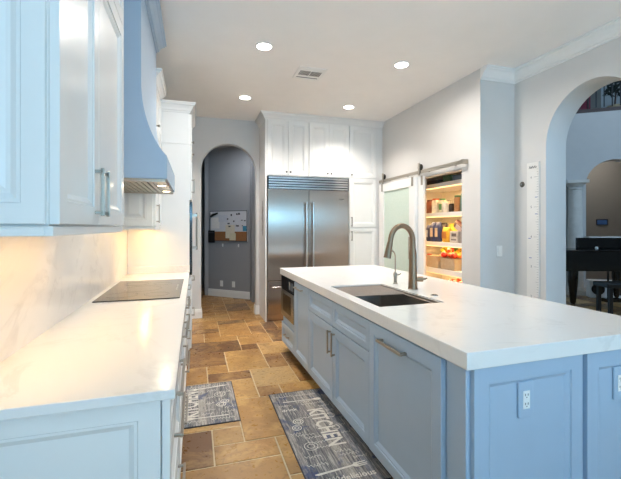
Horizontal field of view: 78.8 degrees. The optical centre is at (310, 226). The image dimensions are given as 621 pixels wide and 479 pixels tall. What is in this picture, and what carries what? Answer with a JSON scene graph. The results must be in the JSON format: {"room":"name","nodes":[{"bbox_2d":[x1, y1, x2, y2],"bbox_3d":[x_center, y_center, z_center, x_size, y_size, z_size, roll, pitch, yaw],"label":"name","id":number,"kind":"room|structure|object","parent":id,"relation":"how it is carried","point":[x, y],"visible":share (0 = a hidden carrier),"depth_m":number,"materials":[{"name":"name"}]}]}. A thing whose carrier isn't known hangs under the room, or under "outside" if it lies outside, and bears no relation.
{"room":"kitchen","nodes":[
{"label":"kitchen","id":0,"kind":"room"},
{"bbox_2d":[201,163,202,284],"bbox_3d":[-1.423,-0.093,9.447,3.000,2.954,0.100,0,0,-17],"label":"wall","id":1,"kind":"structure","parent":0,"point":[202,163],"depth_m":9.04,"materials":[{"name":"paint"}]},
{"bbox_2d":[203,153,208,294],"bbox_3d":[-2.316,-0.093,8.353,0.072,2.954,1.470,0,0,-17],"label":"wall","id":2,"kind":"structure","parent":0,"point":[206,159],"depth_m":7.66,"materials":[{"name":"paint"}]},
{"bbox_2d":[192,117,258,308],"bbox_3d":[-0.646,-0.143,6.118,3.640,3.054,0.140,0,0,-17],"label":"wall","id":3,"kind":"structure","parent":0,"point":[208,134],"depth_m":5.79,"materials":[{"name":"paint"}]},
{"bbox_2d":[192,307,201,318],"bbox_3d":[-2.023,1.310,5.689,0.756,0.140,0.156,0,0,-17],"label":"baseboard","id":4,"kind":"structure","parent":3,"relation":"attached to","point":[198,312],"depth_m":5.70,"materials":[{"name":"white wood"}]},
{"bbox_2d":[254,304,258,314],"bbox_3d":[-0.862,1.310,6.044,0.066,0.140,0.156,0,0,-17],"label":"baseboard","id":5,"kind":"structure","parent":3,"relation":"attached to","point":[256,307],"depth_m":5.97,"materials":[{"name":"white wood"}]},
{"bbox_2d":[208,288,249,298],"bbox_3d":[-1.613,1.310,7.425,1.001,0.140,0.018,0,0,25],"label":"baseboard","id":6,"kind":"structure","parent":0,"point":[212,292],"depth_m":7.40,"materials":[{"name":"white wood"}]},
{"bbox_2d":[209,147,249,291],"bbox_3d":[-1.580,-0.093,7.484,1.011,2.954,0.120,0,0,25],"label":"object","id":7,"kind":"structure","parent":0,"point":[229,167],"depth_m":7.42,"materials":[{"name":"paint"}]},
{"bbox_2d":[210,210,247,241],"bbox_3d":[-1.617,-0.020,7.419,0.900,0.600,0.030,0,0,25],"label":"notice board","id":8,"kind":"object","parent":7,"relation":"attached to","point":[227,225],"visible":1,"depth_m":7.39,"materials":[{"name":"white paper"}]},
{"bbox_2d":[208,230,214,242],"bbox_3d":[-1.985,0.190,7.576,0.160,0.240,0.014,0,0,25],"label":"folder","id":9,"kind":"object","parent":8,"relation":"hanging from","point":[211,234],"visible":1,"depth_m":7.57,"materials":[{"name":"black plastic"}]},
{"bbox_2d":[250,159,254,301],"bbox_3d":[-0.442,-0.093,7.263,1.400,2.954,0.250,0,0,-17],"label":"wall","id":10,"kind":"structure","parent":0,"point":[252,170],"depth_m":6.95,"materials":[{"name":"paint"}]},
{"bbox_2d":[156,0,620,121],"bbox_3d":[0.849,-1.730,1.979,4.380,0.120,8.890,0,0,-17],"label":"ceiling","id":11,"kind":"structure","parent":0,"point":[210,59],"depth_m":3.46,"materials":[{"name":"paint"}]},
{"bbox_2d":[239,95,251,99],"bbox_3d":[-0.842,-1.666,4.866,0.164,0.008,0.164,0,0,-17],"label":"recessed light","id":12,"kind":"object","parent":11,"relation":"in","point":[244,97],"visible":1,"depth_m":4.86,"materials":[{"name":"white"}]},
{"bbox_2d":[255,42,272,50],"bbox_3d":[-0.428,-1.666,3.487,0.164,0.008,0.164,0,0,-17],"label":"recessed light","id":13,"kind":"object","parent":11,"relation":"in","point":[264,46],"visible":1,"depth_m":3.48,"materials":[{"name":"white"}]},
{"bbox_2d":[292,66,327,80],"bbox_3d":[-0.010,-1.663,4.106,0.314,0.012,0.310,0,0,-17],"label":"ceiling vent","id":14,"kind":"object","parent":11,"relation":"in","point":[308,73],"visible":1,"depth_m":4.09,"materials":[{"name":"white metal"}]},
{"bbox_2d":[343,105,354,108],"bbox_3d":[0.529,-1.666,5.249,0.164,0.008,0.164,0,0,-17],"label":"recessed light","id":15,"kind":"object","parent":11,"relation":"in","point":[345,106],"visible":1,"depth_m":5.23,"materials":[{"name":"white"}]},
{"bbox_2d":[393,61,409,67],"bbox_3d":[0.936,-1.666,3.883,0.164,0.008,0.164,0,0,-17],"label":"recessed light","id":16,"kind":"object","parent":11,"relation":"in","point":[401,64],"visible":1,"depth_m":3.87,"materials":[{"name":"white"}]},
{"bbox_2d":[180,285,620,478],"bbox_3d":[3.849,1.440,4.941,11.550,0.120,12.600,0,0,-17],"label":"floor","id":17,"kind":"structure","parent":0,"point":[230,342],"depth_m":3.38,"materials":[{"name":"tile"}]},
{"bbox_2d":[0,358,185,478],"bbox_3d":[-0.777,0.938,1.383,0.602,0.884,0.739,0,0,-17],"label":"base cabinet","id":18,"kind":"object","parent":17,"relation":"on","point":[139,440],"visible":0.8,"depth_m":1.06,"materials":[{"name":"white paint"}]},
{"bbox_2d":[0,272,189,420],"bbox_3d":[-1.106,0.480,2.418,0.595,0.029,2.965,0,0,-17],"label":"countertop","id":19,"kind":"structure","parent":18,"relation":"on","point":[101,354],"depth_m":1.33,"materials":[{"name":"white stone"}]},
{"bbox_2d":[92,279,183,302],"bbox_3d":[-1.232,0.462,2.834,0.510,0.006,0.920,0,0,-17],"label":"cooktop","id":20,"kind":"object","parent":19,"relation":"in","point":[170,288],"visible":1,"depth_m":2.69,"materials":[{"name":"black glass"}]},
{"bbox_2d":[128,99,195,349],"bbox_3d":[-1.624,0.050,4.220,0.658,2.660,0.909,0,0,-17],"label":"tall cabinet","id":21,"kind":"object","parent":17,"relation":"on","point":[169,245],"visible":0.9,"depth_m":3.88,"materials":[{"name":"white paint"}]},
{"bbox_2d":[190,202,197,274],"bbox_3d":[-1.329,0.120,4.310,0.086,0.760,0.756,0,0,-17],"label":"wall oven","id":22,"kind":"object","parent":21,"relation":"in","point":[192,215],"visible":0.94,"depth_m":3.99,"materials":[{"name":"silver glass"}]},
{"bbox_2d":[180,321,188,477],"bbox_3d":[-0.985,0.938,2.062,0.602,0.884,0.678,0,0,-17],"label":"base cabinet","id":23,"kind":"object","parent":17,"relation":"on","point":[186,322],"visible":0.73,"depth_m":2.12,"materials":[{"name":"white paint"}]},
{"bbox_2d":[184,296,189,390],"bbox_3d":[-1.218,0.938,2.827,0.602,0.884,0.918,0,0,-17],"label":"base cabinet","id":24,"kind":"object","parent":17,"relation":"on","point":[186,314],"visible":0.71,"depth_m":2.93,"materials":[{"name":"white paint"}]},
{"bbox_2d":[187,284,190,343],"bbox_3d":[-1.440,0.938,3.553,0.602,0.884,0.596,0,0,-17],"label":"base cabinet","id":25,"kind":"object","parent":17,"relation":"on","point":[188,284],"visible":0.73,"depth_m":3.73,"materials":[{"name":"white paint"}]},
{"bbox_2d":[184,381,240,428],"bbox_3d":[-0.817,1.376,2.966,0.452,0.008,0.712,0,0,-17],"label":"kitchen rug","id":26,"kind":"object","parent":17,"relation":"on","point":[212,403],"visible":0.88,"depth_m":2.91,"materials":[{"name":"grey fabric"}]},
{"bbox_2d":[184,414,228,420],"bbox_3d":[-0.751,1.373,2.733,0.310,0.001,0.040,0,0,-17],"label":"print","id":27,"kind":"object","parent":26,"relation":"on","point":[206,416],"depth_m":2.72},
{"bbox_2d":[188,385,224,391],"bbox_3d":[-0.886,1.373,3.218,0.325,0.001,0.055,0,0,-17],"label":"print","id":28,"kind":"object","parent":26,"relation":"on","point":[211,387],"depth_m":3.21},
{"bbox_2d":[259,119,266,321],"bbox_3d":[-0.724,-0.098,5.743,0.022,2.955,0.531,0,0,-17],"label":"panel","id":29,"kind":"object","parent":17,"relation":"on","point":[263,128],"visible":0.99,"depth_m":5.62,"materials":[{"name":"white paint"}]},
{"bbox_2d":[262,201,262,235],"bbox_3d":[-0.726,-0.130,5.697,0.008,0.520,0.104,0,0,-17],"label":"hanging ornament","id":30,"kind":"object","parent":29,"relation":"hanging from","point":[262,201],"visible":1,"depth_m":5.67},
{"bbox_2d":[282,316,293,354],"bbox_3d":[0.017,0.958,4.089,0.612,0.845,0.533,0,0,-18],"label":"base cabinet","id":31,"kind":"object","parent":17,"relation":"on","point":[287,326],"visible":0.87,"depth_m":4.00,"materials":[{"name":"grey paint"}]},
{"bbox_2d":[281,275,294,324],"bbox_3d":[0.000,0.758,4.084,0.528,0.440,0.527,0,0,-18],"label":"microwave oven","id":32,"kind":"object","parent":31,"relation":"in","point":[287,290],"visible":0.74,"depth_m":3.97,"materials":[{"name":"silver metal"}]},
{"bbox_2d":[293,282,308,372],"bbox_3d":[0.171,0.958,3.606,0.612,0.845,0.478,0,0,-18],"label":"base cabinet","id":33,"kind":"object","parent":17,"relation":"on","point":[301,293],"visible":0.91,"depth_m":3.52,"materials":[{"name":"grey paint"}]},
{"bbox_2d":[267,175,348,320],"bbox_3d":[-0.080,0.318,5.872,1.264,2.125,0.622,0,0,-17],"label":"refrigerator","id":34,"kind":"object","parent":17,"relation":"on","point":[308,217],"visible":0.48,"depth_m":5.60,"materials":[{"name":"metal"}]},
{"bbox_2d":[267,119,307,176],"bbox_3d":[-0.409,-1.163,5.810,0.642,0.825,0.549,0,0,-17],"label":"upper cabinet","id":35,"kind":"object","parent":34,"relation":"on","point":[287,141],"visible":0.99,"depth_m":5.58,"materials":[{"name":"white paint"}]},
{"bbox_2d":[255,110,383,128],"bbox_3d":[0.145,-1.618,5.976,1.967,0.100,0.592,0,0,-17],"label":"crown molding","id":36,"kind":"structure","parent":35,"relation":"on","point":[263,115],"depth_m":5.71,"materials":[{"name":"white paint"}]},
{"bbox_2d":[308,123,348,178],"bbox_3d":[0.215,-1.163,6.000,0.661,0.825,0.549,0,0,-17],"label":"wall cabinet","id":37,"kind":"object","parent":34,"relation":"on","point":[328,145],"visible":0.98,"depth_m":5.76,"materials":[{"name":"white paint"}]},
{"bbox_2d":[268,388,392,478],"bbox_3d":[0.053,1.376,2.583,0.462,0.008,1.212,0,0,-17],"label":"kitchen rug","id":38,"kind":"object","parent":17,"relation":"on","point":[324,445],"visible":0.99,"depth_m":2.43,"materials":[{"name":"grey fabric"}]},
{"bbox_2d":[283,397,320,402],"bbox_3d":[-0.065,1.373,2.988,0.310,0.001,0.040,0,0,-17],"label":"print","id":39,"kind":"object","parent":38,"relation":"on","point":[308,399],"depth_m":2.99},
{"bbox_2d":[315,460,366,475],"bbox_3d":[0.177,1.373,2.151,0.327,0.001,0.040,0,0,-22],"label":"print","id":40,"kind":"object","parent":38,"relation":"on","point":[353,465],"depth_m":2.15},
{"bbox_2d":[309,289,369,446],"bbox_3d":[0.422,0.958,2.820,0.612,0.845,1.168,0,0,-18],"label":"base cabinet","id":41,"kind":"object","parent":17,"relation":"on","point":[338,335],"visible":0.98,"depth_m":2.61,"materials":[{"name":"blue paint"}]},
{"bbox_2d":[349,126,376,265],"bbox_3d":[0.764,-0.147,6.166,0.484,2.855,0.552,0,0,-17],"label":"tall cabinet","id":42,"kind":"object","parent":17,"relation":"on","point":[362,140],"visible":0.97,"depth_m":5.94,"materials":[{"name":"white paint"}]},
{"bbox_2d":[377,129,381,265],"bbox_3d":[1.103,-0.098,6.046,0.094,2.955,0.020,0,0,-17],"label":"filler panel","id":43,"kind":"object","parent":17,"relation":"on","point":[379,131],"visible":0.43,"depth_m":6.03,"materials":[{"name":"white paint"}]},
{"bbox_2d":[369,321,446,478],"bbox_3d":[0.695,0.958,1.946,0.622,0.845,0.658,0,0,-18],"label":"dishwasher","id":44,"kind":"object","parent":17,"relation":"on","point":[408,381],"visible":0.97,"depth_m":1.82,"materials":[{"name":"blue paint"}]},
{"bbox_2d":[447,349,620,478],"bbox_3d":[1.112,0.957,1.657,1.122,0.846,0.135,0,0,-18],"label":"kitchen island","id":45,"kind":"object","parent":17,"relation":"on","point":[573,431],"visible":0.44,"depth_m":1.54,"materials":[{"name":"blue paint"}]},
{"bbox_2d":[517,380,532,417],"bbox_3d":[0.862,0.690,1.514,0.076,0.144,0.013,0,0,-18],"label":"outlet","id":46,"kind":"object","parent":45,"relation":"attached to","point":[524,388],"visible":1,"depth_m":1.51,"materials":[{"name":"grey paint"}]},
{"bbox_2d":[523,390,529,408],"bbox_3d":[0.863,0.690,1.510,0.034,0.072,0.002,0,0,-18],"label":"receptacle","id":47,"kind":"object","parent":46,"relation":"attached to","point":[526,393],"depth_m":1.51,"materials":[{"name":"white plastic"}]},
{"bbox_2d":[613,366,620,399],"bbox_3d":[1.372,0.690,1.677,0.076,0.144,0.013,0,0,-18],"label":"outlet","id":48,"kind":"object","parent":45,"relation":"attached to","point":[616,370],"visible":1,"depth_m":1.67,"materials":[{"name":"grey paint"}]},
{"bbox_2d":[618,375,620,391],"bbox_3d":[1.373,0.690,1.672,0.034,0.072,0.002,0,0,-18],"label":"receptacle","id":49,"kind":"object","parent":48,"relation":"attached to","point":[619,376],"depth_m":1.67,"materials":[{"name":"white plastic"}]},
{"bbox_2d":[566,238,620,305],"bbox_3d":[5.010,0.785,6.741,1.771,1.190,0.870,0,0,0],"label":"grand piano","id":50,"kind":"object","parent":17,"relation":"on","point":[584,257],"visible":0.71,"depth_m":6.32,"materials":[{"name":"paint"}]},
{"bbox_2d":[583,237,620,237],"bbox_3d":[5.350,0.180,6.737,0.870,0.018,0.160,0,0,0],"label":"sheet music","id":51,"kind":"object","parent":50,"relation":"on","point":[583,237],"visible":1,"depth_m":6.66,"materials":[{"name":"white paper"}]},
{"bbox_2d":[593,281,620,313],"bbox_3d":[4.894,1.130,6.023,0.560,0.500,0.320,0,0,0],"label":"piano bench","id":52,"kind":"object","parent":17,"relation":"on","point":[610,285],"visible":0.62,"depth_m":5.95,"materials":[{"name":"black wood"}]},
{"bbox_3d":[0.927,0.957,3.166,0.558,0.846,2.848,0,0,-18],"label":"cabinet","id":53,"kind":"object","parent":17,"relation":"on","visible":0},
{"bbox_2d":[280,265,620,370],"bbox_3d":[0.680,0.499,3.029,1.183,0.067,3.048,0,0,-18],"label":"countertop","id":54,"kind":"structure","parent":53,"relation":"on","point":[472,327],"depth_m":1.90,"materials":[{"name":"white stone"}]},
{"bbox_2d":[333,284,440,306],"bbox_3d":[0.495,0.627,2.666,0.453,0.306,0.821,0,0,-18],"label":"sink","id":55,"kind":"object","parent":54,"relation":"in","point":[408,298],"visible":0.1,"depth_m":2.90,"materials":[{"name":"metal"}]},
{"bbox_2d":[336,286,405,296],"bbox_3d":[0.434,0.483,2.856,0.419,0.007,0.371,0,0,-18],"label":"drying rack","id":56,"kind":"object","parent":55,"relation":"on","point":[363,291],"visible":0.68,"depth_m":2.81,"materials":[{"name":"metal"}]},
{"bbox_2d":[392,250,400,283],"bbox_3d":[0.674,0.326,3.110,0.152,0.280,0.040,0,0,-18],"label":"water tap","id":57,"kind":"object","parent":54,"relation":"on","point":[395,274],"visible":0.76,"depth_m":3.11,"materials":[{"name":"silver metal"}]},
{"bbox_2d":[384,223,426,289],"bbox_3d":[0.701,0.219,2.811,0.347,0.494,0.090,0,0,-21],"label":"faucet","id":58,"kind":"object","parent":54,"relation":"on","point":[413,279],"visible":1,"depth_m":2.82,"materials":[{"name":"metal"}]},
{"bbox_2d":[426,175,441,278],"bbox_3d":[1.698,0.082,5.789,0.690,2.604,0.080,0,0,-17],"label":"wall","id":59,"kind":"structure","parent":0,"point":[434,250],"depth_m":5.80,"materials":[{"name":"paint"}]},
{"bbox_2d":[382,69,487,287],"bbox_3d":[1.441,-0.143,5.276,0.100,3.054,2.690,0,0,-17],"label":"wall","id":60,"kind":"structure","parent":0,"point":[450,125],"depth_m":4.27,"materials":[{"name":"paint"}]},
{"bbox_2d":[379,159,467,273],"bbox_3d":[1.381,0.265,5.078,0.130,2.200,1.985,0,0,-17],"label":"barn door","id":61,"kind":"structure","parent":60,"relation":"in","point":[398,200],"depth_m":5.42,"materials":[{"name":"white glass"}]},
{"bbox_2d":[418,163,424,274],"bbox_3d":[1.312,0.265,5.385,0.073,2.200,1.007,0,0,-17],"label":"barn door","id":62,"kind":"structure","parent":61,"relation":"hanging from","point":[421,180],"depth_m":4.95,"materials":[{"name":"white wood"}]},
{"bbox_2d":[442,171,461,279],"bbox_3d":[2.329,0.082,5.040,0.080,2.604,1.720,0,0,-17],"label":"wall","id":63,"kind":"structure","parent":0,"point":[447,195],"depth_m":5.66,"materials":[{"name":"paint"}]},
{"bbox_2d":[426,179,461,192],"bbox_3d":[2.008,-0.553,4.995,0.560,0.063,1.619,0,0,-17],"label":"shelf","id":64,"kind":"object","parent":63,"relation":"attached to","point":[455,185],"visible":0.29,"depth_m":5.07,"materials":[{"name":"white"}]},
{"bbox_2d":[427,179,442,184],"bbox_3d":[1.770,-0.613,5.225,0.200,0.055,0.260,0,0,-17],"label":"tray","id":65,"kind":"object","parent":64,"relation":"on","point":[437,180],"visible":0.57,"depth_m":5.15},
{"bbox_2d":[443,175,452,181],"bbox_3d":[1.861,-0.628,4.929,0.200,0.085,0.160,0,0,-17],"label":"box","id":66,"kind":"object","parent":64,"relation":"on","point":[446,178],"visible":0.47,"depth_m":4.88,"materials":[{"name":"green cardboard"}]},
{"bbox_2d":[453,174,461,179],"bbox_3d":[1.931,-0.621,4.699,0.200,0.070,0.240,0,0,-17],"label":"box","id":67,"kind":"object","parent":64,"relation":"on","point":[458,176],"visible":0.27,"depth_m":4.70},
{"bbox_2d":[426,266,461,277],"bbox_3d":[2.008,0.592,4.995,0.560,0.073,1.619,0,0,-17],"label":"shelf","id":68,"kind":"object","parent":63,"relation":"attached to","point":[458,274],"visible":0.09,"depth_m":4.91,"materials":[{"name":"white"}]},
{"bbox_2d":[426,255,447,267],"bbox_3d":[1.770,0.474,5.225,0.212,0.160,0.282,0,0,-17],"label":"storage bin","id":69,"kind":"object","parent":68,"relation":"on","point":[432,261],"visible":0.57,"depth_m":5.15,"materials":[{"name":"brown wicker"}]},
{"bbox_2d":[440,257,461,270],"bbox_3d":[1.867,0.479,4.910,0.222,0.150,0.292,0,0,-17],"label":"storage bin","id":70,"kind":"object","parent":68,"relation":"on","point":[446,263],"visible":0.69,"depth_m":4.80,"materials":[{"name":"brown wicker"}]},
{"bbox_3d":[1.867,0.478,4.910,0.190,0.143,0.260,0,0,-17],"label":"packet","id":71,"kind":"object","parent":70,"relation":"in","visible":0},
{"bbox_2d":[441,250,447,257],"bbox_3d":[1.767,0.355,4.988,0.083,0.096,0.083,0,0,28],"label":"pepper","id":72,"kind":"object","parent":71,"relation":"on","point":[444,254],"visible":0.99,"depth_m":4.96,"materials":[{"name":"red food"}]},
{"bbox_2d":[450,251,457,258],"bbox_3d":[1.824,0.355,4.801,0.083,0.096,0.083,0,0,-18],"label":"pepper","id":73,"kind":"object","parent":71,"relation":"on","point":[454,255],"visible":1,"depth_m":4.78,"materials":[{"name":"red food"}]},
{"bbox_3d":[1.821,0.355,4.896,0.099,0.096,0.099,0,0,-40],"label":"pepper","id":74,"kind":"object","parent":71,"relation":"on","visible":0},
{"bbox_2d":[447,247,453,251],"bbox_3d":[1.832,0.290,4.947,0.083,0.096,0.083,0,0,3],"label":"pepper","id":75,"kind":"object","parent":74,"relation":"on","point":[449,249],"visible":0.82,"depth_m":4.92,"materials":[{"name":"food"}]},
{"bbox_2d":[426,211,461,217],"bbox_3d":[2.008,-0.162,4.995,0.560,0.060,1.619,0,0,-17],"label":"shelf","id":76,"kind":"object","parent":63,"relation":"attached to","point":[458,213],"visible":0.29,"depth_m":4.97,"materials":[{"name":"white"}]},
{"bbox_2d":[426,200,431,212],"bbox_3d":[1.704,-0.287,5.373,0.110,0.190,0.110,0,0,-17],"label":"jar","id":77,"kind":"object","parent":76,"relation":"on","point":[429,202],"visible":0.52,"depth_m":5.33,"materials":[{"name":"brown glass"}]},
{"bbox_2d":[432,198,439,212],"bbox_3d":[1.745,-0.292,5.239,0.124,0.200,0.124,0,0,-17],"label":"jar","id":78,"kind":"object","parent":76,"relation":"on","point":[435,202],"visible":0.68,"depth_m":5.19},
{"bbox_2d":[439,198,446,212],"bbox_3d":[1.786,-0.287,5.105,0.102,0.190,0.102,0,0,-17],"label":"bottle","id":79,"kind":"object","parent":76,"relation":"on","point":[442,199],"visible":0.61,"depth_m":5.07,"materials":[{"name":"white plastic"}]},
{"bbox_2d":[442,202,449,211],"bbox_3d":[1.790,-0.263,4.991,0.110,0.140,0.110,0,0,-17],"label":"jar","id":80,"kind":"object","parent":76,"relation":"on","point":[445,205],"visible":0.8,"depth_m":4.94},
{"bbox_2d":[449,204,453,211],"bbox_3d":[1.829,-0.247,4.898,0.066,0.110,0.066,0,0,-17],"label":"bottle","id":81,"kind":"object","parent":76,"relation":"on","point":[451,206],"visible":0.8,"depth_m":4.87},
{"bbox_2d":[454,195,460,211],"bbox_3d":[1.874,-0.297,4.818,0.084,0.210,0.084,0,0,-17],"label":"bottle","id":82,"kind":"object","parent":76,"relation":"on","point":[457,197],"visible":0.77,"depth_m":4.79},
{"bbox_2d":[460,194,461,210],"bbox_3d":[1.921,-0.307,4.731,0.076,0.230,0.110,0,0,-17],"label":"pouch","id":83,"kind":"object","parent":76,"relation":"on","point":[461,194],"visible":0.31,"depth_m":4.74,"materials":[{"name":"plastic"}]},
{"bbox_2d":[426,240,461,247],"bbox_3d":[2.008,0.231,4.995,0.560,0.058,1.619,0,0,-17],"label":"shelf","id":84,"kind":"object","parent":63,"relation":"attached to","point":[428,243],"visible":0.21,"depth_m":4.93,"materials":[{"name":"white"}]},
{"bbox_2d":[426,225,430,240],"bbox_3d":[1.698,0.086,5.391,0.098,0.230,0.100,0,0,-17],"label":"packet","id":85,"kind":"object","parent":84,"relation":"on","point":[428,238],"visible":0.59,"depth_m":5.36,"materials":[{"name":"blue plastic"}]},
{"bbox_2d":[430,222,436,241],"bbox_3d":[1.730,0.067,5.286,0.098,0.270,0.100,0,0,-17],"label":"packet","id":86,"kind":"object","parent":84,"relation":"on","point":[433,225],"visible":0.77,"depth_m":5.25,"materials":[{"name":"blue plastic"}]},
{"bbox_2d":[435,222,442,241],"bbox_3d":[1.762,0.067,5.181,0.098,0.270,0.100,0,0,-17],"label":"packet","id":87,"kind":"object","parent":84,"relation":"on","point":[439,228],"visible":0.91,"depth_m":5.14,"materials":[{"name":"plastic"}]},
{"bbox_2d":[442,227,451,241],"bbox_3d":[1.811,0.102,5.018,0.098,0.200,0.150,0,0,-17],"label":"pouch","id":88,"kind":"object","parent":84,"relation":"on","point":[446,230],"visible":0.84,"depth_m":4.97,"materials":[{"name":"yellow plastic"}]},
{"bbox_2d":[449,223,456,230],"bbox_3d":[1.963,0.076,5.075,0.095,0.250,0.300,0,0,-17],"label":"pouch","id":89,"kind":"object","parent":84,"relation":"on","point":[451,225],"visible":0.12,"depth_m":5.12,"materials":[{"name":"yellow plastic"}]},
{"bbox_2d":[450,231,457,242],"bbox_3d":[1.873,0.127,4.818,0.121,0.150,0.150,0,0,-17],"label":"carton","id":90,"kind":"object","parent":84,"relation":"on","point":[453,234],"visible":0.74,"depth_m":4.79,"materials":[{"name":"white cardboard"}]},
{"bbox_2d":[454,220,461,230],"bbox_3d":[1.903,0.020,4.753,0.098,0.231,0.279,0,0,-17],"label":"coffee bag","id":91,"kind":"object","parent":90,"relation":"on","point":[458,224],"visible":0.45,"depth_m":4.76,"materials":[{"name":"plastic"}]},
{"bbox_2d":[458,231,461,242],"bbox_3d":[1.927,0.127,4.646,0.120,0.150,0.180,0,0,-17],"label":"carton","id":92,"kind":"object","parent":84,"relation":"on","point":[459,232],"visible":0.16,"depth_m":4.68,"materials":[{"name":"white cardboard"}]},
{"bbox_2d":[488,81,514,293],"bbox_3d":[2.159,-0.143,4.142,0.610,3.054,0.100,0,0,-17],"label":"wall","id":93,"kind":"structure","parent":0,"point":[501,96],"depth_m":4.06,"materials":[{"name":"paint"}]},
{"bbox_2d":[496,246,501,256],"bbox_3d":[2.019,0.257,4.041,0.076,0.116,0.010,0,0,-17],"label":"light switch","id":94,"kind":"object","parent":93,"relation":"attached to","point":[498,248],"visible":1,"depth_m":4.04,"materials":[{"name":"white plastic"}]},
{"bbox_2d":[515,37,620,303],"bbox_3d":[3.215,-0.143,1.286,0.260,3.054,5.980,0,0,-17],"label":"wall","id":95,"kind":"structure","parent":0,"point":[547,102],"depth_m":3.77,"materials":[{"name":"paint"}]},
{"bbox_2d":[527,161,539,298],"bbox_3d":[2.279,0.330,3.867,0.020,1.980,0.145,0,0,-17],"label":"chart","id":96,"kind":"object","parent":95,"relation":"attached to","point":[533,169],"visible":0.75,"depth_m":3.86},
{"bbox_2d":[480,16,620,83],"bbox_3d":[2.875,-1.611,1.182,0.450,0.118,5.980,0,0,-17],"label":"trim","id":97,"kind":"structure","parent":95,"relation":"attached to","point":[609,31],"depth_m":3.57,"materials":[{"name":"white wood"}]},
{"bbox_2d":[566,179,589,295],"bbox_3d":[5.460,0.212,7.796,0.380,2.335,0.380,0,0,19],"label":"column","id":98,"kind":"structure","parent":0,"point":[575,208],"depth_m":7.69,"materials":[{"name":"paint"}]},
{"bbox_2d":[566,110,620,288],"bbox_3d":[6.045,-0.493,7.872,6.800,3.754,0.250,0,0,19],"label":"wall","id":99,"kind":"structure","parent":0,"point":[593,138],"depth_m":7.84,"materials":[{"name":"paint"}]},
{"bbox_2d":[591,88,600,108],"bbox_3d":[7.122,-3.645,11.018,6.800,2.550,0.100,0,0,19],"label":"wall","id":100,"kind":"structure","parent":0,"point":[599,90],"depth_m":10.64,"materials":[{"name":"paint"}]},
{"bbox_2d":[576,107,620,113],"bbox_3d":[6.571,-2.400,9.410,6.800,0.060,3.500,0,0,19],"label":"floor","id":101,"kind":"structure","parent":0,"point":[615,108],"depth_m":7.78,"materials":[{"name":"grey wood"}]},
{"bbox_2d":[578,96,590,109],"bbox_3d":[6.188,-2.856,8.785,0.370,0.850,0.570,0,0,19],"label":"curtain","id":102,"kind":"object","parent":101,"relation":"on","point":[584,105],"visible":0.02,"depth_m":8.49,"materials":[{"name":"red fabric"}]},
{"bbox_2d":[578,81,620,110],"bbox_3d":[6.084,-2.941,7.832,4.300,1.020,0.080,0,0,19],"label":"balcony railing","id":103,"kind":"object","parent":101,"relation":"on","point":[620,81],"visible":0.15,"depth_m":7.84,"materials":[{"name":"black metal"}]},
{"bbox_2d":[602,81,620,106],"bbox_3d":[6.870,-2.886,8.515,0.431,0.910,0.450,0,0,19],"label":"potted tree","id":104,"kind":"object","parent":101,"relation":"on","point":[616,89],"visible":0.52,"depth_m":8.50,"materials":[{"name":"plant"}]},
{"bbox_2d":[586,161,620,279],"bbox_3d":[6.636,-0.493,9.599,6.800,3.754,0.100,0,0,19],"label":"niche","id":105,"kind":"object","parent":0,"point":[603,191],"depth_m":9.34,"materials":[{"name":"paint"}]},
{"bbox_2d":[596,219,607,224],"bbox_3d":[7.202,-0.120,9.340,0.240,0.140,0.022,0,0,19],"label":"thermostat","id":106,"kind":"object","parent":105,"relation":"attached to","point":[598,221],"visible":1,"depth_m":9.33,"materials":[{"name":"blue plastic"}]},
{"bbox_2d":[601,82,619,107],"bbox_3d":[9.420,-1.768,6.643,0.100,6.304,12.600,0,0,-17],"label":"wall","id":107,"kind":"structure","parent":0,"point":[608,100],"depth_m":10.42,"materials":[{"name":"paint"}]},
{"bbox_3d":[-1.171,-0.143,1.352,0.150,3.054,8.670,0,0,-17],"label":"wall","id":108,"kind":"structure","parent":0,"visible":0},
{"bbox_2d":[0,0,123,236],"bbox_3d":[-0.880,-0.653,1.309,0.377,1.353,0.991,0,0,-17],"label":"upper cabinet","id":109,"kind":"object","parent":108,"relation":"attached to","point":[62,61],"visible":1,"depth_m":0.96,"materials":[{"name":"white paint"}]},
{"bbox_2d":[0,230,189,362],"bbox_3d":[-0.981,0.093,2.010,0.597,0.745,3.818,0,0,-17],"label":"backsplash","id":110,"kind":"structure","parent":108,"relation":"attached to","point":[44,280],"depth_m":1.75,"materials":[{"name":"stone"}]},
{"bbox_2d":[119,68,166,229],"bbox_3d":[-1.548,-0.668,3.495,0.377,1.383,0.646,0,0,-17],"label":"upper cabinet","id":111,"kind":"object","parent":108,"relation":"attached to","point":[141,211],"visible":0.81,"depth_m":3.27,"materials":[{"name":"white paint"}]},
{"bbox_2d":[123,0,174,193],"bbox_3d":[-1.278,-0.952,2.778,0.480,1.336,1.116,0,0,-17],"label":"range hood","id":112,"kind":"object","parent":108,"relation":"attached to","point":[147,169],"visible":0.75,"depth_m":2.36,"materials":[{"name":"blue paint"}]},
{"bbox_3d":[2.044,0.479,5.184,0.220,0.150,0.660,0,0,-17],"label":"crate","id":113,"kind":"object","parent":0,"visible":0},
{"bbox_2d":[440,247,448,252],"bbox_3d":[1.945,0.324,5.421,0.166,0.093,0.172,0,0,-17],"label":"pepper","id":114,"kind":"object","parent":113,"relation":"on","point":[443,248],"visible":0.52,"depth_m":5.38,"materials":[{"name":"yellow food"}]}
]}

